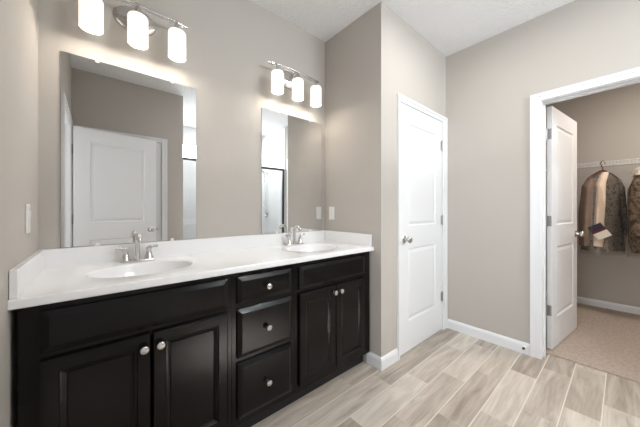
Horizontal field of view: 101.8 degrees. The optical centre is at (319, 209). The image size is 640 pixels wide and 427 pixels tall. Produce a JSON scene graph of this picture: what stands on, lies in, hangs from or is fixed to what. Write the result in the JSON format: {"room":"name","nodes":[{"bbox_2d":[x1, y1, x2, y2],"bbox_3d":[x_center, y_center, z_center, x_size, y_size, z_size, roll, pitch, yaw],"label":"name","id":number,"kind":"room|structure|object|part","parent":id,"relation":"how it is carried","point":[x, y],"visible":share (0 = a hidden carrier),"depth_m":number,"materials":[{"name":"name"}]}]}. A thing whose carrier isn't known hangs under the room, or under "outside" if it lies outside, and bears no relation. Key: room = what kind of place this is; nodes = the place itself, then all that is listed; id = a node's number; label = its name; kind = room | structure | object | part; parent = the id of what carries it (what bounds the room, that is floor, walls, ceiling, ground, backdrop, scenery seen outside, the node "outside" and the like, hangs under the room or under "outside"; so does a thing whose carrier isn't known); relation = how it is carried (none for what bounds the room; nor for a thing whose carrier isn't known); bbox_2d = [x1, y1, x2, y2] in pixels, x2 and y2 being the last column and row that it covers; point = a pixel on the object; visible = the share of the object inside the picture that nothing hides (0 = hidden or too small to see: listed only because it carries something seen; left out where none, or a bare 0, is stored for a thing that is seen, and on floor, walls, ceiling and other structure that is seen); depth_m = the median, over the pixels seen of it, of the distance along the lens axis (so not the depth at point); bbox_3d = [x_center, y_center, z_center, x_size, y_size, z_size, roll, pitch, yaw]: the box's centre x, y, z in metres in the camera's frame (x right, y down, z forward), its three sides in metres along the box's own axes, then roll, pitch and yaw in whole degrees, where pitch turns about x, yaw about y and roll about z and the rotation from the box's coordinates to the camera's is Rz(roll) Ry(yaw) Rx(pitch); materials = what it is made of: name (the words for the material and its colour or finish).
{"room":"bathroom","nodes":[
{"label":"bathroom","id":0,"kind":"room"},
{"bbox_2d":[0,0,37,426],"bbox_3d":[-0.242,-0.178,-0.135,0.120,2.729,3.720,0,0,-41],"label":"wall","id":1,"kind":"structure","parent":0,"point":[18,18],"depth_m":0.88,"materials":[{"name":"beige paint"}]},
{"bbox_2d":[25,204,30,233],"bbox_3d":[-1.153,0.036,1.030,0.010,0.115,0.070,0,0,-41],"label":"light switch","id":2,"kind":"object","parent":1,"relation":"attached to","point":[27,206],"visible":1,"depth_m":1.01,"materials":[{"name":"white plastic"}]},
{"bbox_2d":[38,0,324,249],"bbox_3d":[-0.680,-0.178,1.860,2.049,2.729,0.120,0,0,-41],"label":"wall","id":3,"kind":"structure","parent":0,"point":[230,44],"depth_m":1.75,"materials":[{"name":"beige paint"}]},
{"bbox_2d":[60,50,195,247],"bbox_3d":[-1.033,-0.295,1.472,0.619,0.967,0.008,0,0,-41],"label":"wall mirror","id":4,"kind":"object","parent":3,"relation":"attached to","point":[128,137],"visible":1,"depth_m":1.43,"materials":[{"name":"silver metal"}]},
{"bbox_2d":[78,0,186,62],"bbox_3d":[-0.987,-1.001,1.403,0.491,0.262,0.173,0,0,-41],"label":"vanity light","id":5,"kind":"object","parent":3,"relation":"attached to","point":[138,25],"visible":1,"depth_m":1.37,"materials":[{"name":"white glass"}]},
{"bbox_3d":[-1.101,-0.946,1.252,0.092,0.152,0.092,0,0,-41],"label":"lamp shade","id":6,"kind":"part","parent":5,"relation":"part of","materials":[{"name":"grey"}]},
{"bbox_3d":[-1.037,-1.062,1.462,0.200,0.140,0.019,0,0,-41],"label":"plate","id":7,"kind":"part","parent":5,"relation":"part of","materials":[{"name":"silver metal"}]},
{"bbox_3d":[-0.960,-0.946,1.373,0.092,0.152,0.092,0,0,-41],"label":"lamp shade","id":8,"kind":"part","parent":5,"relation":"part of","materials":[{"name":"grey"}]},
{"bbox_3d":[-0.820,-0.946,1.493,0.092,0.152,0.092,0,0,-41],"label":"lamp shade","id":9,"kind":"part","parent":5,"relation":"part of","materials":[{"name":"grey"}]},
{"bbox_2d":[42,230,324,268],"bbox_3d":[-0.634,0.236,1.806,1.807,0.094,0.020,0,0,-41],"label":"backsplash","id":10,"kind":"structure","parent":3,"relation":"attached to","point":[88,255],"depth_m":1.56,"materials":[{"name":"white stone"}]},
{"bbox_2d":[261,107,321,233],"bbox_3d":[-0.215,-0.295,2.172,0.602,0.967,0.008,0,0,-41],"label":"wall mirror","id":11,"kind":"object","parent":3,"relation":"attached to","point":[291,146],"visible":1,"depth_m":2.14,"materials":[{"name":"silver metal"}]},
{"bbox_2d":[268,60,320,106],"bbox_3d":[-0.201,-1.001,2.077,0.491,0.262,0.173,0,0,-41],"label":"vanity light","id":12,"kind":"object","parent":3,"relation":"attached to","point":[280,79],"visible":1,"depth_m":2.02,"materials":[{"name":"white glass"}]},
{"bbox_3d":[-0.315,-0.946,1.926,0.092,0.152,0.092,0,0,-41],"label":"lamp shade","id":13,"kind":"part","parent":12,"relation":"part of","materials":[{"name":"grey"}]},
{"bbox_3d":[-0.251,-1.062,2.135,0.200,0.140,0.019,0,0,-41],"label":"plate","id":14,"kind":"part","parent":12,"relation":"part of","materials":[{"name":"silver metal"}]},
{"bbox_3d":[-0.174,-0.946,2.046,0.092,0.152,0.092,0,0,-41],"label":"lamp shade","id":15,"kind":"part","parent":12,"relation":"part of","materials":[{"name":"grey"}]},
{"bbox_3d":[-0.034,-0.946,2.166,0.092,0.152,0.092,0,0,-41],"label":"lamp shade","id":16,"kind":"part","parent":12,"relation":"part of","materials":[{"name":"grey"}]},
{"bbox_2d":[325,2,390,360],"bbox_3d":[0.295,-0.178,2.204,0.120,2.729,0.627,0,0,-41],"label":"wall","id":17,"kind":"structure","parent":0,"point":[358,57],"depth_m":2.05,"materials":[{"name":"beige paint"}]},
{"bbox_2d":[329,207,334,219],"bbox_3d":[0.103,0.031,2.327,0.010,0.115,0.070,0,0,-41],"label":"light switch","id":18,"kind":"object","parent":17,"relation":"attached to","point":[331,209],"visible":1,"depth_m":2.32,"materials":[{"name":"white plastic"}]},
{"bbox_2d":[367,351,380,369],"bbox_3d":[0.407,1.140,1.970,0.014,0.092,0.127,0,0,-41],"label":"baseboard","id":19,"kind":"structure","parent":17,"relation":"attached to","point":[373,359],"depth_m":1.96,"materials":[{"name":"white wood"}]},
{"bbox_2d":[250,0,574,56],"bbox_3d":[0.901,-1.593,0.745,7.160,0.100,3.870,0,0,-41],"label":"ceiling","id":20,"kind":"structure","parent":0,"point":[451,26],"depth_m":2.06,"materials":[{"name":"white paint"}]},
{"bbox_2d":[391,10,445,350],"bbox_3d":[0.873,-0.178,2.358,0.958,2.729,0.110,0,0,-41],"label":"wall","id":21,"kind":"structure","parent":0,"point":[418,69],"depth_m":2.14,"materials":[{"name":"beige paint"}]},
{"bbox_2d":[380,348,397,370],"bbox_3d":[0.529,1.140,1.982,0.215,0.092,0.014,0,0,-41],"label":"baseboard","id":22,"kind":"structure","parent":21,"relation":"attached to","point":[391,357],"depth_m":1.97,"materials":[{"name":"white wood"}]},
{"bbox_2d":[400,103,442,355],"bbox_3d":[0.932,0.157,2.310,0.749,2.030,0.103,0,0,-41],"label":"door","id":23,"kind":"structure","parent":21,"relation":"in","point":[421,142],"depth_m":2.29,"materials":[{"name":"white paint"}]},
{"bbox_3d":[0.706,0.242,2.094,0.062,0.062,0.069,0,0,-41],"label":"knob","id":24,"kind":"part","parent":23,"relation":"part of","materials":[{"name":"silver metal"}]},
{"bbox_2d":[397,93,447,359],"bbox_3d":[0.909,0.135,2.378,0.873,2.103,0.128,0,0,-41],"label":"door frame","id":25,"kind":"structure","parent":21,"relation":"attached to","point":[401,98],"depth_m":2.56,"materials":[{"name":"white wood"}]},
{"bbox_2d":[251,297,639,426],"bbox_3d":[1.634,1.230,1.472,5.100,0.112,3.720,0,0,-41],"label":"floor","id":26,"kind":"structure","parent":0,"point":[451,378],"depth_m":1.73,"materials":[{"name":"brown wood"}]},
{"bbox_2d":[18,274,231,426],"bbox_3d":[-0.853,0.750,1.236,0.698,0.872,0.563,0,0,-41],"label":"vanity cabinet","id":27,"kind":"object","parent":26,"relation":"on","point":[157,356],"visible":0.98,"depth_m":1.02,"materials":[{"name":"brown paint"}]},
{"bbox_3d":[-0.805,0.776,0.957,0.308,0.550,0.020,0,0,-41],"label":"cabinet door","id":28,"kind":"part","parent":27,"relation":"part of","materials":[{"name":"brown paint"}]},
{"bbox_3d":[-0.686,0.408,1.060,0.624,0.140,0.020,0,0,-41],"label":"false drawer","id":29,"kind":"part","parent":27,"relation":"part of","materials":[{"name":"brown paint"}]},
{"bbox_3d":[-0.692,0.551,1.024,0.031,0.031,0.031,0,0,-41],"label":"knob","id":30,"kind":"part","parent":27,"relation":"part of","materials":[{"name":"silver metal"}]},
{"bbox_3d":[-0.649,0.551,1.060,0.031,0.031,0.031,0,0,-41],"label":"knob","id":31,"kind":"part","parent":27,"relation":"part of","materials":[{"name":"silver metal"}]},
{"bbox_3d":[-0.566,0.776,1.163,0.308,0.550,0.020,0,0,-41],"label":"cabinet door","id":32,"kind":"part","parent":27,"relation":"part of","materials":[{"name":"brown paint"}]},
{"bbox_2d":[7,230,373,310],"bbox_3d":[-0.459,0.301,1.601,1.807,0.224,0.560,0,0,-41],"label":"countertop","id":33,"kind":"structure","parent":27,"relation":"on","point":[47,276],"depth_m":1.33,"materials":[{"name":"white stone"}]},
{"bbox_2d":[115,233,157,263],"bbox_3d":[-0.971,0.202,1.390,0.190,0.156,0.116,0,0,-41],"label":"faucet","id":34,"kind":"object","parent":33,"relation":"on","point":[125,258],"visible":1,"depth_m":1.41,"materials":[{"name":"silver metal"}]},
{"bbox_3d":[-1.032,0.238,1.381,0.047,0.069,0.047,0,0,-41],"label":"handle","id":35,"kind":"part","parent":34,"relation":"part of","materials":[{"name":"silver metal"}]},
{"bbox_3d":[-0.992,0.275,1.415,0.156,0.010,0.048,0,0,-41],"label":"plate","id":36,"kind":"part","parent":34,"relation":"part of","materials":[{"name":"silver metal"}]},
{"bbox_3d":[-0.969,0.198,1.388,0.032,0.148,0.110,0,0,-41],"label":"spout","id":37,"kind":"part","parent":34,"relation":"part of","materials":[{"name":"silver metal"}]},
{"bbox_3d":[-0.953,0.238,1.449,0.047,0.069,0.047,0,0,-41],"label":"handle","id":38,"kind":"part","parent":34,"relation":"part of","materials":[{"name":"silver metal"}]},
{"bbox_2d":[87,261,191,277],"bbox_3d":[-0.846,0.349,1.254,0.416,0.130,0.312,0,0,-41],"label":"sink basin","id":39,"kind":"object","parent":33,"relation":"in","point":[149,267],"depth_m":1.34,"materials":[{"name":"white ceramic"}]},
{"bbox_2d":[285,225,304,245],"bbox_3d":[-0.182,0.202,2.066,0.190,0.156,0.116,0,0,-41],"label":"faucet","id":40,"kind":"object","parent":33,"relation":"on","point":[289,242],"visible":1,"depth_m":2.08,"materials":[{"name":"silver metal"}]},
{"bbox_3d":[-0.243,0.238,2.057,0.047,0.069,0.047,0,0,-41],"label":"handle","id":41,"kind":"part","parent":40,"relation":"part of","materials":[{"name":"silver metal"}]},
{"bbox_3d":[-0.180,0.198,2.064,0.032,0.148,0.110,0,0,-41],"label":"spout","id":42,"kind":"part","parent":40,"relation":"part of","materials":[{"name":"silver metal"}]},
{"bbox_3d":[-0.164,0.238,2.125,0.047,0.069,0.047,0,0,-41],"label":"handle","id":43,"kind":"part","parent":40,"relation":"part of","materials":[{"name":"silver metal"}]},
{"bbox_2d":[286,245,336,250],"bbox_3d":[-0.056,0.349,1.931,0.416,0.130,0.312,0,0,-41],"label":"sink basin","id":44,"kind":"object","parent":33,"relation":"in","point":[296,247],"depth_m":2.07,"materials":[{"name":"white ceramic"}]},
{"bbox_2d":[232,264,293,426],"bbox_3d":[-0.445,0.750,1.586,0.374,0.872,0.563,0,0,-41],"label":"vanity cabinet","id":45,"kind":"object","parent":26,"relation":"on","point":[262,299],"visible":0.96,"depth_m":1.37,"materials":[{"name":"brown paint"}]},
{"bbox_3d":[-0.288,0.911,1.401,0.324,0.280,0.020,0,0,-41],"label":"drawer","id":46,"kind":"part","parent":45,"relation":"part of","materials":[{"name":"brown paint"}]},
{"bbox_3d":[-0.288,0.623,1.401,0.324,0.243,0.020,0,0,-41],"label":"drawer","id":47,"kind":"part","parent":45,"relation":"part of","materials":[{"name":"brown paint"}]},
{"bbox_3d":[-0.288,0.406,1.401,0.324,0.136,0.020,0,0,-41],"label":"drawer","id":48,"kind":"part","parent":45,"relation":"part of","materials":[{"name":"brown paint"}]},
{"bbox_3d":[-0.273,0.918,1.383,0.031,0.031,0.031,0,0,-41],"label":"knob","id":49,"kind":"part","parent":45,"relation":"part of","materials":[{"name":"silver metal"}]},
{"bbox_2d":[288,251,368,404],"bbox_3d":[-0.038,0.750,1.934,0.694,0.872,0.563,0,0,-41],"label":"vanity cabinet","id":50,"kind":"object","parent":26,"relation":"on","point":[331,295],"visible":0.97,"depth_m":1.70,"materials":[{"name":"brown paint"}]},
{"bbox_3d":[-0.011,0.776,1.638,0.294,0.550,0.020,0,0,-41],"label":"cabinet door","id":51,"kind":"part","parent":50,"relation":"part of","materials":[{"name":"brown paint"}]},
{"bbox_3d":[0.103,0.408,1.736,0.594,0.140,0.020,0,0,-41],"label":"false drawer","id":52,"kind":"part","parent":50,"relation":"part of","materials":[{"name":"brown paint"}]},
{"bbox_3d":[0.217,0.776,1.834,0.294,0.550,0.020,0,0,-41],"label":"cabinet door","id":53,"kind":"part","parent":50,"relation":"part of","materials":[{"name":"brown paint"}]},
{"bbox_2d":[446,0,639,343],"bbox_3d":[2.249,-0.178,1.580,0.120,2.729,3.083,0,0,-41],"label":"wall","id":54,"kind":"structure","parent":0,"point":[491,82],"depth_m":2.26,"materials":[{"name":"beige paint"}]},
{"bbox_2d":[447,319,529,355],"bbox_3d":[1.486,1.140,2.368,0.014,0.092,0.673,0,0,-41],"label":"baseboard","id":55,"kind":"structure","parent":54,"relation":"attached to","point":[513,344],"depth_m":2.32,"materials":[{"name":"white wood"}]},
{"bbox_2d":[546,106,584,348],"bbox_3d":[2.225,0.151,2.382,0.745,2.030,0.171,0,0,-34],"label":"door","id":56,"kind":"structure","parent":54,"relation":"in","point":[561,130],"depth_m":2.32,"materials":[{"name":"white paint"}]},
{"bbox_3d":[2.511,0.236,2.512,0.062,0.062,0.069,0,0,-34],"label":"knob","id":57,"kind":"part","parent":56,"relation":"part of","materials":[{"name":"silver metal"}]},
{"bbox_2d":[530,67,639,358],"bbox_3d":[2.070,0.133,1.790,0.156,2.107,0.959,0,0,-41],"label":"door frame","id":58,"kind":"structure","parent":54,"relation":"attached to","point":[538,102],"depth_m":2.07,"materials":[{"name":"white wood"}]},
{"bbox_2d":[546,83,639,306],"bbox_3d":[3.581,-0.178,2.996,0.120,2.729,2.500,0,0,-41],"label":"wall","id":59,"kind":"structure","parent":0,"point":[608,122],"depth_m":3.10,"materials":[{"name":"beige paint"}]},
{"bbox_2d":[546,291,639,314],"bbox_3d":[3.530,1.140,2.953,0.014,0.092,2.300,0,0,-41],"label":"baseboard","id":60,"kind":"structure","parent":59,"relation":"attached to","point":[593,302],"depth_m":3.08,"materials":[{"name":"white wood"}]},
{"bbox_2d":[546,158,639,170],"bbox_3d":[3.399,-0.379,2.840,0.348,0.308,2.280,0,0,-41],"label":"wire shelf","id":61,"kind":"object","parent":59,"relation":"attached to","point":[637,160],"visible":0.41,"depth_m":2.92,"materials":[{"name":"white metal"}]},
{"bbox_2d":[587,161,618,178],"bbox_3d":[3.135,-0.438,2.884,0.337,0.212,0.020,0,0,1],"label":"clothes hanger","id":62,"kind":"object","parent":61,"relation":"hanging from","point":[602,170],"visible":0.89,"depth_m":2.88,"materials":[{"name":"brown"}]},
{"bbox_2d":[579,172,626,251],"bbox_3d":[3.125,0.034,2.858,0.445,0.912,0.296,0,0,1],"label":"jacket","id":63,"kind":"object","parent":62,"relation":"hanging from","point":[602,206],"visible":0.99,"depth_m":2.80,"materials":[{"name":"beige fabric"}]},
{"bbox_3d":[3.047,-0.003,2.832,0.166,0.809,0.100,0,0,1],"label":"panel","id":64,"kind":"part","parent":63,"relation":"part of","materials":[{"name":"beige fabric"}]},
{"label":"clothes hanger","id":65,"kind":"object","parent":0,"visible":0},
{"bbox_2d":[627,166,639,253],"bbox_3d":[3.360,0.014,2.619,0.467,0.952,0.266,0,0,1],"label":"jacket","id":66,"kind":"object","parent":65,"relation":"hanging from","point":[633,195],"visible":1,"depth_m":2.61,"materials":[{"name":"fabric"}]}
]}

